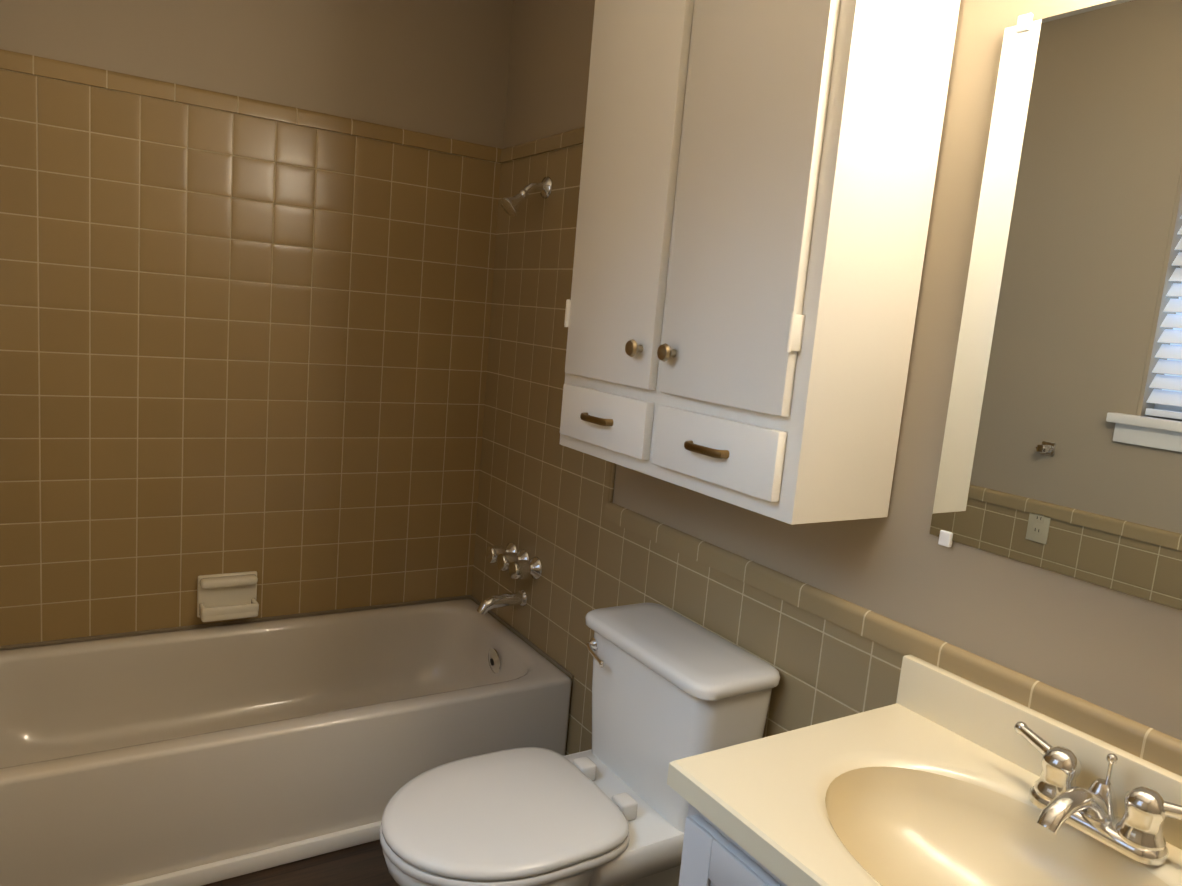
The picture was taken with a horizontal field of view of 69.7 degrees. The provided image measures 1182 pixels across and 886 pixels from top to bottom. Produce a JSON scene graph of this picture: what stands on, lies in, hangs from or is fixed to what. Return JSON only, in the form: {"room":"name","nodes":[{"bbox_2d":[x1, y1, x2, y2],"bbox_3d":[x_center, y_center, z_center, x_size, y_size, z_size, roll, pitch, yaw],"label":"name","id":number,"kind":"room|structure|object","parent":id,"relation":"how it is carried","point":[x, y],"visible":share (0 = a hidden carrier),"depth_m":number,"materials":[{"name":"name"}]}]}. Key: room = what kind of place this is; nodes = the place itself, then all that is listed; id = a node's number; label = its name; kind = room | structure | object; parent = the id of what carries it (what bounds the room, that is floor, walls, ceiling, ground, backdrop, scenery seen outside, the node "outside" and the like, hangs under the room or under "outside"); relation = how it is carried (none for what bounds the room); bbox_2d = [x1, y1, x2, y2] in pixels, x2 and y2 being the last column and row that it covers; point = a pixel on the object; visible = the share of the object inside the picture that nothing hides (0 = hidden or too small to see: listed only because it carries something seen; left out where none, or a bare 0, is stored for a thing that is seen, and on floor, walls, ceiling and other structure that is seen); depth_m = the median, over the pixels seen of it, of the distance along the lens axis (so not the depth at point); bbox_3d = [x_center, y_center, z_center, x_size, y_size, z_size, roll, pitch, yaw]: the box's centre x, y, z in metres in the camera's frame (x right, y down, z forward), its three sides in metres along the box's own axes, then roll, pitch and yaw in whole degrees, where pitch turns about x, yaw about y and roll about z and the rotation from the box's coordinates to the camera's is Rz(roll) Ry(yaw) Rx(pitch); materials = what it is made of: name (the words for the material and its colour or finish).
{"room":"bathroom","nodes":[
{"label":"bathroom","id":0,"kind":"room"},
{"bbox_2d":[0,0,512,649],"bbox_3d":[-1.001,-0.327,2.414,1.720,2.360,0.100,0,10,-32],"label":"wall","id":1,"kind":"structure","parent":0,"point":[440,68],"depth_m":2.35,"materials":[{"name":"beige paint"}]},
{"bbox_2d":[0,595,470,649],"bbox_3d":[-1.046,0.525,2.486,1.504,0.007,0.008,0,10,-32],"label":"trim","id":2,"kind":"structure","parent":1,"relation":"attached to","point":[205,625],"depth_m":2.46,"materials":[{"name":"brown"}]},
{"bbox_2d":[0,69,500,645],"bbox_3d":[-0.985,-0.178,2.390,1.520,1.429,0.008,0,10,-32],"label":"wall tile","id":3,"kind":"structure","parent":1,"relation":"attached to","point":[236,343],"depth_m":2.36,"materials":[{"name":"beige tile"}]},
{"bbox_2d":[197,571,258,621],"bbox_3d":[-1.039,0.442,2.436,0.160,0.124,0.070,0,10,-32],"label":"soap dish","id":4,"kind":"object","parent":3,"relation":"attached to","point":[226,596],"visible":1,"depth_m":2.43,"materials":[{"name":"beige ceramic"}]},
{"bbox_2d":[0,49,501,162],"bbox_3d":[-0.919,-0.903,2.279,1.520,0.045,0.015,0,10,-32],"label":"trim","id":5,"kind":"structure","parent":1,"relation":"attached to","point":[61,70],"depth_m":2.25,"materials":[{"name":"tile"}]},
{"bbox_2d":[202,840,399,885],"bbox_3d":[-0.293,1.148,1.303,1.720,0.100,3.200,0,10,-32],"label":"floor","id":6,"kind":"structure","parent":0,"point":[364,864],"depth_m":1.93,"materials":[{"name":"plastic"}]},
{"bbox_2d":[0,599,571,885],"bbox_3d":[-0.879,0.746,2.223,1.506,0.322,0.691,0,10,-32],"label":"bathtub","id":7,"kind":"object","parent":6,"relation":"on","point":[127,759],"visible":0.94,"depth_m":2.17,"materials":[{"name":"beige ceramic"}]},
{"bbox_2d":[119,821,381,885],"bbox_3d":[-0.704,0.944,1.947,1.504,0.042,0.020,0,10,-32],"label":"baseboard","id":8,"kind":"structure","parent":7,"relation":"attached to","point":[217,871],"depth_m":1.92,"materials":[{"name":"white"}]},
{"bbox_2d":[380,603,779,885],"bbox_3d":[-0.061,0.729,1.669,0.711,0.660,0.434,0,10,-32],"label":"toilet","id":9,"kind":"object","parent":6,"relation":"on","point":[610,807],"visible":0.92,"depth_m":1.61,"materials":[{"name":"white ceramic"}]},
{"bbox_2d":[667,655,1181,885],"bbox_3d":[0.478,0.798,1.003,0.506,0.811,0.760,0,10,-32],"label":"bathroom vanity","id":10,"kind":"object","parent":6,"relation":"on","point":[934,775],"visible":1,"depth_m":1.14,"materials":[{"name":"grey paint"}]},
{"bbox_2d":[1014,721,1181,865],"bbox_3d":[0.602,0.440,1.045,0.152,0.096,0.257,0,10,-32],"label":"faucet","id":11,"kind":"object","parent":10,"relation":"on","point":[1137,836],"depth_m":1.04,"materials":[{"name":"silver metal"}]},
{"bbox_2d":[503,0,1181,740],"bbox_3d":[0.525,-0.059,1.512,0.100,2.360,3.100,0,10,-32],"label":"wall","id":12,"kind":"structure","parent":0,"point":[1111,650],"depth_m":1.36,"materials":[{"name":"beige paint"}]},
{"bbox_2d":[471,596,573,677],"bbox_3d":[-0.227,0.580,2.597,0.008,0.007,0.678,0,10,-32],"label":"trim","id":13,"kind":"structure","parent":12,"relation":"attached to","point":[543,653],"depth_m":2.52,"materials":[{"name":"brown"}]},
{"bbox_2d":[471,144,611,754],"bbox_3d":[-0.153,0.044,2.490,0.008,1.752,0.775,0,10,-32],"label":"wall tiles","id":14,"kind":"structure","parent":12,"relation":"attached to","point":[543,495],"depth_m":2.47,"materials":[{"name":"beige tile"}]},
{"bbox_2d":[477,542,541,614],"bbox_3d":[-0.272,0.414,2.534,0.148,0.188,0.228,0,10,-32],"label":"tub faucet","id":15,"kind":"object","parent":14,"relation":"attached to","point":[513,563],"visible":1,"depth_m":2.51,"materials":[{"name":"silver metal"}]},
{"bbox_2d":[500,177,551,216],"bbox_3d":[-0.189,-0.701,2.402,0.138,0.126,0.062,0,10,-32],"label":"shower head","id":16,"kind":"object","parent":14,"relation":"attached to","point":[510,206],"visible":1,"depth_m":2.39},
{"bbox_2d":[500,127,584,162],"bbox_3d":[-0.077,-0.841,2.353,0.015,0.045,0.768,0,10,-32],"label":"trim","id":17,"kind":"structure","parent":12,"relation":"attached to","point":[574,137],"depth_m":2.43,"materials":[{"name":"tile"}]},
{"bbox_2d":[608,463,615,501],"bbox_3d":[0.091,-0.323,2.097,0.009,0.962,0.012,0,10,-32],"label":"trim","id":18,"kind":"structure","parent":12,"relation":"attached to","point":[612,479],"depth_m":2.16,"materials":[{"name":"beige tile"}]},
{"bbox_2d":[585,520,903,750],"bbox_3d":[0.591,0.773,1.314,0.008,0.790,2.217,0,10,-32],"label":"wall tile","id":19,"kind":"structure","parent":12,"relation":"attached to","point":[828,670],"depth_m":1.67,"materials":[{"name":"beige tile"}]},
{"bbox_2d":[560,0,960,524],"bbox_3d":[0.247,-0.533,1.586,0.279,1.215,0.733,0,10,-32],"label":"upper cabinet","id":20,"kind":"object","parent":12,"relation":"attached to","point":[757,182],"visible":1,"depth_m":1.38,"materials":[{"name":"white paint"}]},
{"bbox_2d":[604,502,1181,775],"bbox_3d":[0.624,0.361,1.250,0.015,0.045,2.216,0,10,-32],"label":"trim","id":21,"kind":"structure","parent":12,"relation":"attached to","point":[1151,745],"depth_m":1.37,"materials":[{"name":"tile"}]},
{"bbox_2d":[929,0,1181,609],"bbox_3d":[0.817,-0.157,0.938,0.009,0.796,0.900,0,10,-32],"label":"mirror","id":22,"kind":"object","parent":12,"relation":"attached to","point":[1061,453],"visible":1,"depth_m":1.17,"materials":[{"name":"silver mirror"}]}
]}

